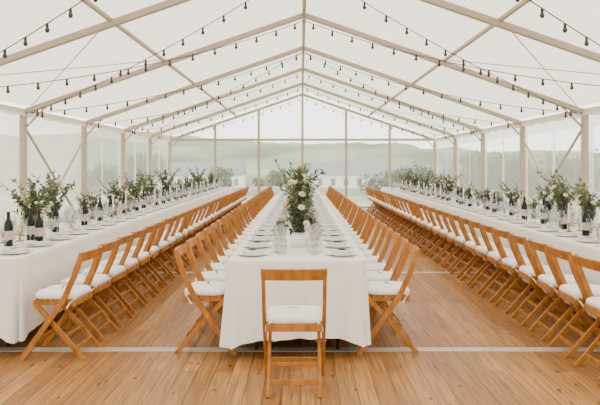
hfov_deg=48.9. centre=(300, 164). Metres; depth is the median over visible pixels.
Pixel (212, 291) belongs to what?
dining chair
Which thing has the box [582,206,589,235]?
wine bottle
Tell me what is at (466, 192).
floral arrangement
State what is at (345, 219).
dining chair
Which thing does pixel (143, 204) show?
wine bottle
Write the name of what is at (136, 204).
wine bottle
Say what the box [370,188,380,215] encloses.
dining chair
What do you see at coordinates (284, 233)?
glasses
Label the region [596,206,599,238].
taper candle
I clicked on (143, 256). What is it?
dining chair
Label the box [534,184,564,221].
floral arrangement
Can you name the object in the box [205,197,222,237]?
dining chair
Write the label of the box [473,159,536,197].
shrub
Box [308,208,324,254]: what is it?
glasses
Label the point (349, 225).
dining chair
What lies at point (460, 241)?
dining chair
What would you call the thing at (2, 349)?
strips
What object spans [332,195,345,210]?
dining chair
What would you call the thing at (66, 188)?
floral arrangement
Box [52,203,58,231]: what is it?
wine bottle
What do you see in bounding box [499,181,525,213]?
floral arrangement
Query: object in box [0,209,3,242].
taper candle
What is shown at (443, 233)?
dining chair
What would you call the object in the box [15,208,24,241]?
taper candle
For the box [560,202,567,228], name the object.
wine bottle
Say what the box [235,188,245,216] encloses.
dining chair
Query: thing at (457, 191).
wine bottle
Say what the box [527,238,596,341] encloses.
dining chair
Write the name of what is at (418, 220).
dining chair
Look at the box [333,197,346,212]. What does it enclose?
dining chair
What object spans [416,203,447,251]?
dining chair
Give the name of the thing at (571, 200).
taper candle
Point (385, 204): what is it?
dining chair
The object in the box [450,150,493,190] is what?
tree
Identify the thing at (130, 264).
dining chair
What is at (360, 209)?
dining chair
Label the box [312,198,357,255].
plates
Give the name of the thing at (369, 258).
dining chair
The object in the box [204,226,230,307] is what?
dining chair
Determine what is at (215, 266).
dining chair
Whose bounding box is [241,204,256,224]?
dining chair
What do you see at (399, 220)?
dining chair
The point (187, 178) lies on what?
floral arrangement
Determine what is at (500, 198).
bud vase
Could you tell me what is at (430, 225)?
dining chair
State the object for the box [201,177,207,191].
bud vase
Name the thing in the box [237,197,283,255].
plates
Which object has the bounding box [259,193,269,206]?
dining chair
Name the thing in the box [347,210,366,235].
dining chair
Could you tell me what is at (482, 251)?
dining chair
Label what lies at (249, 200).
dining chair
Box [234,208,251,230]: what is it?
dining chair
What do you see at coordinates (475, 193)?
bud vase
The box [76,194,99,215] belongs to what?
floral arrangement
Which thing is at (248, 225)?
dining chair
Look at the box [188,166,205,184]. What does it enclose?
floral arrangement
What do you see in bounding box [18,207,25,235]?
taper candle
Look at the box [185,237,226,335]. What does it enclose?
dining chair
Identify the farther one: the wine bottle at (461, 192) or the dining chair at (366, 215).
the wine bottle at (461, 192)
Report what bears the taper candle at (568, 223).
on the banquet table at (591, 251)
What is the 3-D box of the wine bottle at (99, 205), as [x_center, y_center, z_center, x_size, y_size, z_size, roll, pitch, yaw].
[-2.647,0.581,8.690,0.077,0.313,0.076,0,0,0]
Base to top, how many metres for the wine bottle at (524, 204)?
0.313 m
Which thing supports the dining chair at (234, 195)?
on the floor
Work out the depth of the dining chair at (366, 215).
9.16 m
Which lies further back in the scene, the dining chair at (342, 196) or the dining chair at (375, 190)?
the dining chair at (375, 190)
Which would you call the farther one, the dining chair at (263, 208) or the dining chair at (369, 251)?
the dining chair at (263, 208)
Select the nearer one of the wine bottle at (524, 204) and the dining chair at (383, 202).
the wine bottle at (524, 204)
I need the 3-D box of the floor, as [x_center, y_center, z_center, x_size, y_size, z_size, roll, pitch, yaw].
[0.050,1.540,9.225,9.200,0.080,27.050,0,0,0]
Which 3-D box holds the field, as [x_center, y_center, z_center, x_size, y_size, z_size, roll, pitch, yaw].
[0.000,4.863,77.500,640.000,6.327,275.000,0,0,0]
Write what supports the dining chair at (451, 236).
on the floor
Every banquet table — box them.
[0,188,232,346]
[219,188,370,349]
[381,188,599,319]
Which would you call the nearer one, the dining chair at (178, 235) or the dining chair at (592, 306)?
the dining chair at (592, 306)
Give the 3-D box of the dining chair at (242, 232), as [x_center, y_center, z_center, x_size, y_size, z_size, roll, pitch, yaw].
[-0.755,1.090,9.585,0.524,0.845,0.432,0,0,-3]
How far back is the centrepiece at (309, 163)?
10.06 m
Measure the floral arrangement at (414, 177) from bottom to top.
0.618 m
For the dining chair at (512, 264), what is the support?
on the floor
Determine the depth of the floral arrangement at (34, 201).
6.67 m
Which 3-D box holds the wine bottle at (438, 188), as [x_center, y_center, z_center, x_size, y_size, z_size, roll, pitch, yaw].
[3.074,0.581,14.804,0.077,0.313,0.076,0,0,0]
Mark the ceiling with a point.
(449, 30)
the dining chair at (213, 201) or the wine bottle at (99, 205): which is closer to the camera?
the wine bottle at (99, 205)
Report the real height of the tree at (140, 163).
4.294 m
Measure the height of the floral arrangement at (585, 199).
0.602 m
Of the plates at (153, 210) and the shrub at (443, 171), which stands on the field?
the shrub at (443, 171)
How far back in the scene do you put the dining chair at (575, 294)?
5.23 m
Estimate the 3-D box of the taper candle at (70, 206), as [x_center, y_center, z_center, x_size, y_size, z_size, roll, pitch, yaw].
[-2.703,0.606,7.760,0.070,0.262,0.069,0,0,0]
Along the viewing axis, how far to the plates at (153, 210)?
7.45 m
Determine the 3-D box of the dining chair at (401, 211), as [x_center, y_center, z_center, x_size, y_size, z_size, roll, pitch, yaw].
[2.295,1.090,14.129,0.524,0.845,0.432,0,0,-1]
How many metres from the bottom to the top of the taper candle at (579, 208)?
0.262 m
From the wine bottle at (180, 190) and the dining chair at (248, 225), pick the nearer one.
the dining chair at (248, 225)
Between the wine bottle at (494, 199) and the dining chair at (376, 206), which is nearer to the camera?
the wine bottle at (494, 199)
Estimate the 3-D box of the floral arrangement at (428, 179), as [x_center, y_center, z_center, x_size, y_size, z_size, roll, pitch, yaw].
[3.099,0.433,16.379,0.507,0.603,0.438,0,0,-16]
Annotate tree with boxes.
[91,162,117,185]
[125,150,168,186]
[207,166,234,186]
[252,177,265,186]
[265,169,286,186]
[384,170,399,187]
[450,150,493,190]
[487,151,531,182]
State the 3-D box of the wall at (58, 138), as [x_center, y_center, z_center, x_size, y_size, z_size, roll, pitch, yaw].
[-4.525,0.295,9.200,0.150,2.410,27.000,0,0,0]
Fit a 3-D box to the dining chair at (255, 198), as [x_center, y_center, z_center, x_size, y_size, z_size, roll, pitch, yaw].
[-0.755,1.090,13.742,0.524,0.845,0.432,0,0,3]
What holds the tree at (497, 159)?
on the field
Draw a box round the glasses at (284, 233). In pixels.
[270,206,289,254]
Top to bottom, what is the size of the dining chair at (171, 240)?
0.845 m
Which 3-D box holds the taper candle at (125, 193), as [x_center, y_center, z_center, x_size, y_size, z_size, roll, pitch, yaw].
[-2.590,0.573,9.760,0.088,0.328,0.086,0,0,0]
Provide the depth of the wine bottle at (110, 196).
9.32 m
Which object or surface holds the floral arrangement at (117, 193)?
on the banquet table at (23, 275)
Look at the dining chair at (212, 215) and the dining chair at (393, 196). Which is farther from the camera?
the dining chair at (393, 196)
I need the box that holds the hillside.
[87,131,599,187]
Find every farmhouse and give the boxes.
[161,162,245,186]
[310,162,384,187]
[386,166,445,185]
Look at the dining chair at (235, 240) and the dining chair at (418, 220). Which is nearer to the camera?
the dining chair at (235, 240)
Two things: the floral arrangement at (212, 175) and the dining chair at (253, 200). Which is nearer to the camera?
the dining chair at (253, 200)
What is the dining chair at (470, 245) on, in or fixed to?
on the floor
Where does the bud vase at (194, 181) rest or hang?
on the banquet table at (23, 275)
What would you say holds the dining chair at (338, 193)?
on the floor
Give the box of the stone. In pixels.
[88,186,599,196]
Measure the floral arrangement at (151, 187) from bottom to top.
0.654 m
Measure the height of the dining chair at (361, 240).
0.845 m
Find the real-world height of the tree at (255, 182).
3.824 m
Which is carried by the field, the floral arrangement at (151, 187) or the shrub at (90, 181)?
the shrub at (90, 181)
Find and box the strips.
[0,222,599,351]
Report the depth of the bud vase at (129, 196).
10.23 m
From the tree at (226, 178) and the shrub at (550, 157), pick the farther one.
the tree at (226, 178)
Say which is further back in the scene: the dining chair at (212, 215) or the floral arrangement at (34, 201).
the dining chair at (212, 215)
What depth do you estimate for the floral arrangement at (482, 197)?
11.06 m
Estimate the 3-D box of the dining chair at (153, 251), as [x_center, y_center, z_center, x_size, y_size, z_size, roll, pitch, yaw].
[-1.895,1.090,7.861,0.524,0.845,0.432,0,0,-3]
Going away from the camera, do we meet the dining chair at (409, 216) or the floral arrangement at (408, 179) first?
the dining chair at (409, 216)
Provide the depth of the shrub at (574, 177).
23.53 m
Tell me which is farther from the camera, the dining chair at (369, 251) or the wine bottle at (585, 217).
the dining chair at (369, 251)
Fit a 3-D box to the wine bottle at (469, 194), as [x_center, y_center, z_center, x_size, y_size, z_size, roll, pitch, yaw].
[2.970,0.581,11.609,0.077,0.313,0.076,0,0,0]
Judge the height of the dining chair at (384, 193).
0.845 m
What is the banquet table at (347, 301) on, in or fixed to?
on the floor
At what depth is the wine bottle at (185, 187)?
15.22 m
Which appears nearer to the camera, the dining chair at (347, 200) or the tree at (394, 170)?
the dining chair at (347, 200)
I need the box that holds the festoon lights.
[0,0,599,138]
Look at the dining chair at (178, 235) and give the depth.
9.42 m
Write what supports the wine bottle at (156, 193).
on the banquet table at (23, 275)
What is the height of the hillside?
37.117 m
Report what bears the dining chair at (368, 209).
on the floor
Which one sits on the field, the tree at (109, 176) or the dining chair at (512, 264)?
the tree at (109, 176)
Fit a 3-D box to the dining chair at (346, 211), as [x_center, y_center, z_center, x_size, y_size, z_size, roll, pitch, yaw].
[0.695,1.090,12.163,0.524,0.845,0.432,0,0,0]
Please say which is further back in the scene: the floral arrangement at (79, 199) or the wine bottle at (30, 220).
the floral arrangement at (79, 199)
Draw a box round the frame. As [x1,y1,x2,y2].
[0,0,599,224]
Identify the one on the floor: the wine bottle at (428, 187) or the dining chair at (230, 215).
the dining chair at (230, 215)
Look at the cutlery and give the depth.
5.94 m
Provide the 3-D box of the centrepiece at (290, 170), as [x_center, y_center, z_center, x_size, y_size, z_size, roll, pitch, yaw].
[-0.001,0.395,7.289,0.338,0.684,0.425,0,0,11]
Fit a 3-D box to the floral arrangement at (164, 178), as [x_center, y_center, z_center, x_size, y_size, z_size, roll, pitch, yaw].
[-2.753,0.395,13.537,0.488,0.678,0.545,0,0,-28]
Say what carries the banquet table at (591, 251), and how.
on the floor
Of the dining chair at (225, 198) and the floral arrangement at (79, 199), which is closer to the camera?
the floral arrangement at (79, 199)
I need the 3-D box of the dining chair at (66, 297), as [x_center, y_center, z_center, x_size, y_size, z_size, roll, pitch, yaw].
[-1.895,1.090,5.263,0.524,0.845,0.432,0,0,3]
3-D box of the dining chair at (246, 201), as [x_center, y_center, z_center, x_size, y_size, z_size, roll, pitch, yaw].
[-0.755,1.090,12.172,0.524,0.845,0.432,0,0,-2]
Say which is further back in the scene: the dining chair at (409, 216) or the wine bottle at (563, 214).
the dining chair at (409, 216)
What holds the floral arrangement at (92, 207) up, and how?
on the banquet table at (23, 275)
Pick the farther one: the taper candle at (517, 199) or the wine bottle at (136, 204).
the wine bottle at (136, 204)
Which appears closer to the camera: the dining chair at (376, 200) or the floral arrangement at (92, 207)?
the floral arrangement at (92, 207)
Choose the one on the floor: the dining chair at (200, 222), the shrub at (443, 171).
the dining chair at (200, 222)
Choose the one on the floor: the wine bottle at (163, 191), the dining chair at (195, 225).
the dining chair at (195, 225)
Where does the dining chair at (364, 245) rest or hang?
on the floor
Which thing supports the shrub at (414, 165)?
on the field
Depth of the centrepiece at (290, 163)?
8.60 m
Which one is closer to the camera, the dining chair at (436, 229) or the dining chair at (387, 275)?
the dining chair at (387, 275)
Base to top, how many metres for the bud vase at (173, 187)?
0.435 m
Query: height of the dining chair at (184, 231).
0.845 m
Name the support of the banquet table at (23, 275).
on the floor
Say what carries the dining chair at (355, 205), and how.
on the floor
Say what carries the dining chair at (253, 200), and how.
on the floor
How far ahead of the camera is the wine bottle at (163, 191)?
12.61 m
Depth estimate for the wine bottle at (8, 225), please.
5.97 m
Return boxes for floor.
[0,209,599,404]
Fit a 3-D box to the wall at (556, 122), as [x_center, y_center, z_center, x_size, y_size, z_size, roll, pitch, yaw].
[4.625,0.295,9.200,0.150,2.410,27.000,0,0,0]
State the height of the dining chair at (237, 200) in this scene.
0.845 m
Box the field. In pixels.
[242,196,599,209]
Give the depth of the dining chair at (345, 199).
13.43 m
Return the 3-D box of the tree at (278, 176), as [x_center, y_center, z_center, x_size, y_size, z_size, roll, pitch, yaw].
[-3.986,2.733,109.974,4.161,4.107,4.048,0,0,38]
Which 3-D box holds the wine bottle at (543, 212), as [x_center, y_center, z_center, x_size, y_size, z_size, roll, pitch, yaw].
[3.044,0.581,8.280,0.077,0.313,0.076,0,0,0]
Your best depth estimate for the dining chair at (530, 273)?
6.20 m
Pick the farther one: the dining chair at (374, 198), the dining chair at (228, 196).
the dining chair at (374, 198)
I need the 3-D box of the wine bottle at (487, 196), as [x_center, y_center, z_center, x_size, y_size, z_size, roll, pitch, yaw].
[3.077,0.581,10.860,0.077,0.313,0.076,0,0,0]
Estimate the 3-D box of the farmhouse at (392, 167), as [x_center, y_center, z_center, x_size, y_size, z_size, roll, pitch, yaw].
[26.000,3.080,150.000,12.400,5.850,7.600,0,0,0]
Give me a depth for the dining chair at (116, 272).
6.29 m
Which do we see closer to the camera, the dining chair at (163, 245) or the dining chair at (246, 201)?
the dining chair at (163, 245)
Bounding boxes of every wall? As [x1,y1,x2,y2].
[0,104,171,231]
[433,105,599,222]
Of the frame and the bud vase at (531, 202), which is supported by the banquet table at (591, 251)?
the bud vase at (531, 202)
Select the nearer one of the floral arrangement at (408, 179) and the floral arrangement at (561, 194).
the floral arrangement at (561, 194)
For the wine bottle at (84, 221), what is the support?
on the banquet table at (23, 275)
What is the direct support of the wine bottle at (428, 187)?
on the banquet table at (591, 251)
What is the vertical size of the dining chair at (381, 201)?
0.845 m
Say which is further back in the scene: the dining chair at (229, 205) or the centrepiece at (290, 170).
the dining chair at (229, 205)
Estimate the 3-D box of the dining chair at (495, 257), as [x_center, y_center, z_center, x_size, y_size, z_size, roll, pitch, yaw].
[2.295,1.090,7.364,0.524,0.845,0.432,0,0,0]
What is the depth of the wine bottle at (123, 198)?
9.99 m
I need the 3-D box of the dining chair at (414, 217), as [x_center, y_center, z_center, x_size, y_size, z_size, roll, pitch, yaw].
[2.295,1.090,12.535,0.524,0.845,0.432,0,0,2]
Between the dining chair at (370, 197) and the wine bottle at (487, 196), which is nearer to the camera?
the wine bottle at (487, 196)
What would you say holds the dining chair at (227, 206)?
on the floor
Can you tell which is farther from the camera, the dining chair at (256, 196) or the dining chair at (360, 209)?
the dining chair at (256, 196)
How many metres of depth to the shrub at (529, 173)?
29.63 m
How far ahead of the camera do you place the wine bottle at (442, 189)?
14.14 m
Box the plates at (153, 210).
[0,187,230,253]
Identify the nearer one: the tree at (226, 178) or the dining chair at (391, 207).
the dining chair at (391, 207)
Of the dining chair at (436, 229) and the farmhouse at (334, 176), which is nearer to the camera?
the dining chair at (436, 229)
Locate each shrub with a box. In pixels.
[87,168,109,195]
[358,170,392,200]
[379,165,419,187]
[400,161,441,189]
[438,166,468,187]
[459,165,500,191]
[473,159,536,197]
[509,164,550,200]
[528,150,598,203]
[537,149,599,205]
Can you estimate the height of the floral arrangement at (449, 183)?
0.557 m
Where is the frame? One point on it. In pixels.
(117, 22)
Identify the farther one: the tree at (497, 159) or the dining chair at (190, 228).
the tree at (497, 159)
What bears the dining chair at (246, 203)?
on the floor
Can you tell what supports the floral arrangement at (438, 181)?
on the banquet table at (591, 251)
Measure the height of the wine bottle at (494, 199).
0.313 m
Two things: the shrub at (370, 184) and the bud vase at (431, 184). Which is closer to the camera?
the bud vase at (431, 184)
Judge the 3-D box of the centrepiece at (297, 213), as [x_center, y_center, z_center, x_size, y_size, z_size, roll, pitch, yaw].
[-0.032,0.339,5.944,0.454,0.796,0.431,0,0,-11]
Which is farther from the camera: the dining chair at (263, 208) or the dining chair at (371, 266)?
the dining chair at (263, 208)
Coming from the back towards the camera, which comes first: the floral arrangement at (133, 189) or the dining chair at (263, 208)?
the dining chair at (263, 208)
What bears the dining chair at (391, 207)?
on the floor
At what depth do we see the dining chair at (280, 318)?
4.31 m
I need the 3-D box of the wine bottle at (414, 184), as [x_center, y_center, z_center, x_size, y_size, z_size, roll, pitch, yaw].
[3.012,0.581,17.518,0.077,0.313,0.076,0,0,0]
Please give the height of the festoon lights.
1.574 m
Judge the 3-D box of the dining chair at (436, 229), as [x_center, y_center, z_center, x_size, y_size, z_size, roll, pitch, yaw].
[2.295,1.090,10.463,0.524,0.845,0.432,0,0,-2]
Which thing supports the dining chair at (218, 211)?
on the floor
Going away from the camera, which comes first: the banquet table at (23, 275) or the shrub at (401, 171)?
the banquet table at (23, 275)
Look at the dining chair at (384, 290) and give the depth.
5.25 m
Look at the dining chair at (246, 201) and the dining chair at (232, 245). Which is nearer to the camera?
the dining chair at (232, 245)
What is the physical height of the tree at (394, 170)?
3.581 m
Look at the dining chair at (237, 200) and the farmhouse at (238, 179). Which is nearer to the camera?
the dining chair at (237, 200)
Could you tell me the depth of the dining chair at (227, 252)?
7.55 m
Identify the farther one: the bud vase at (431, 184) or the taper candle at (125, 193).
the bud vase at (431, 184)
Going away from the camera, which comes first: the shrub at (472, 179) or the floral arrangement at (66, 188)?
the floral arrangement at (66, 188)
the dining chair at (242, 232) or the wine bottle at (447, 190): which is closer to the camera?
the dining chair at (242, 232)
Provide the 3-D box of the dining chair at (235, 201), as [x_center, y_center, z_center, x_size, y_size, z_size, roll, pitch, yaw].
[-1.895,1.090,17.774,0.524,0.845,0.432,0,0,-2]
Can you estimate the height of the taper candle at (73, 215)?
0.328 m
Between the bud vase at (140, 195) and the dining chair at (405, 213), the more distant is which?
the dining chair at (405, 213)
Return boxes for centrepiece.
[275,159,325,247]
[280,162,314,207]
[282,163,309,179]
[287,170,315,229]
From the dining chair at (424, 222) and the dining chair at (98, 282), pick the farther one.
the dining chair at (424, 222)
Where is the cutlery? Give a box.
[0,190,599,257]
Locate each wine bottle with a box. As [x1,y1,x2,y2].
[4,212,12,246]
[27,208,34,239]
[35,209,42,239]
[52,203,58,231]
[81,200,87,225]
[97,197,102,220]
[108,195,111,216]
[121,193,126,213]
[134,191,138,210]
[141,190,145,207]
[155,188,158,205]
[161,187,164,203]
[179,184,181,197]
[184,183,186,196]
[413,181,415,192]
[427,183,429,195]
[436,184,439,197]
[441,185,444,198]
[446,186,449,200]
[456,187,459,202]
[459,188,462,204]
[468,189,471,206]
[486,191,489,209]
[492,192,496,211]
[509,194,513,215]
[521,197,526,219]
[540,199,546,223]
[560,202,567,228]
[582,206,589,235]
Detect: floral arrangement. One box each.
[0,171,62,225]
[27,172,75,228]
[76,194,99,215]
[97,176,132,215]
[120,171,150,208]
[136,169,163,204]
[153,168,180,200]
[181,175,196,194]
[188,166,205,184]
[206,173,219,183]
[400,167,418,189]
[409,170,424,191]
[416,170,434,194]
[430,173,449,188]
[442,175,462,199]
[461,184,473,203]
[473,188,495,208]
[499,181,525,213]
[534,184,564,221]
[536,169,590,226]
[561,177,599,233]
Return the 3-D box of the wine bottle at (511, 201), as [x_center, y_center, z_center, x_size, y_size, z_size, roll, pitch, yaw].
[3.076,0.581,9.645,0.077,0.313,0.076,0,0,0]
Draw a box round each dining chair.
[19,246,102,360]
[51,239,119,341]
[73,233,134,326]
[86,228,146,313]
[106,223,156,302]
[119,220,165,293]
[129,216,174,285]
[145,213,181,277]
[150,211,188,270]
[158,208,193,266]
[164,206,198,260]
[173,243,237,355]
[179,204,203,256]
[181,203,208,249]
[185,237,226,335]
[192,200,214,244]
[192,201,212,246]
[196,231,227,321]
[197,198,218,239]
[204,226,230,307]
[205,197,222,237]
[206,196,224,233]
[209,195,227,232]
[210,222,235,255]
[215,194,229,225]
[216,219,239,249]
[217,192,234,225]
[220,193,231,218]
[222,215,243,244]
[224,191,236,222]
[226,213,246,238]
[229,189,239,212]
[231,189,241,219]
[231,210,249,235]
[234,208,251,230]
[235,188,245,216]
[237,206,254,227]
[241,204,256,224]
[243,202,258,221]
[246,201,260,219]
[248,199,261,216]
[250,198,263,214]
[252,197,264,212]
[254,195,265,210]
[257,194,267,209]
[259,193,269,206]
[261,268,326,397]
[329,193,339,206]
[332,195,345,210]
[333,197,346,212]
[334,198,348,214]
[336,199,350,216]
[337,201,352,218]
[338,202,355,221]
[340,204,357,224]
[342,206,360,227]
[344,208,363,230]
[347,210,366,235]
[349,213,370,238]
[352,215,374,243]
[355,218,381,249]
[356,243,420,354]
[359,222,385,255]
[363,226,392,306]
[365,186,374,211]
[366,231,400,320]
[367,186,381,212]
[367,237,408,335]
[368,187,382,213]
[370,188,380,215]
[372,188,382,216]
[374,189,389,218]
[377,190,392,219]
[379,190,395,221]
[381,191,396,223]
[383,192,402,226]
[386,193,406,227]
[390,194,410,229]
[392,195,413,231]
[395,196,418,234]
[399,197,421,237]
[402,198,429,240]
[407,200,434,243]
[412,201,436,246]
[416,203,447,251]
[422,204,451,255]
[427,206,457,260]
[434,209,471,266]
[441,211,478,271]
[448,213,490,277]
[458,216,502,285]
[468,220,517,293]
[479,223,532,302]
[492,228,553,313]
[509,233,576,327]
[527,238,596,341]
[547,245,599,358]
[572,254,599,380]
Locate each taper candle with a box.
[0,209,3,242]
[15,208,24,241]
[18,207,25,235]
[68,206,72,227]
[72,197,75,222]
[110,195,113,218]
[123,193,128,214]
[516,199,519,216]
[567,203,570,230]
[570,200,575,225]
[576,208,581,230]
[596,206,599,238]
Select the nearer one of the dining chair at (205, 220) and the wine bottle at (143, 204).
the wine bottle at (143, 204)
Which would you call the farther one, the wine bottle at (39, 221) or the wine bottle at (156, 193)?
the wine bottle at (156, 193)
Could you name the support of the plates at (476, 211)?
on the banquet table at (591, 251)
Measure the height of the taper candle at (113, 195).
0.328 m
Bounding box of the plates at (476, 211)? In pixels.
[387,188,599,246]
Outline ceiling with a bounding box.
[0,0,599,136]
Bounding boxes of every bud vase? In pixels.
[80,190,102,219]
[127,191,137,211]
[138,189,153,206]
[169,179,179,198]
[192,179,199,193]
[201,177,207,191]
[429,182,436,195]
[471,188,484,205]
[488,191,506,210]
[526,196,539,218]
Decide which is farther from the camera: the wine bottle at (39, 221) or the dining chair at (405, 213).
the dining chair at (405, 213)

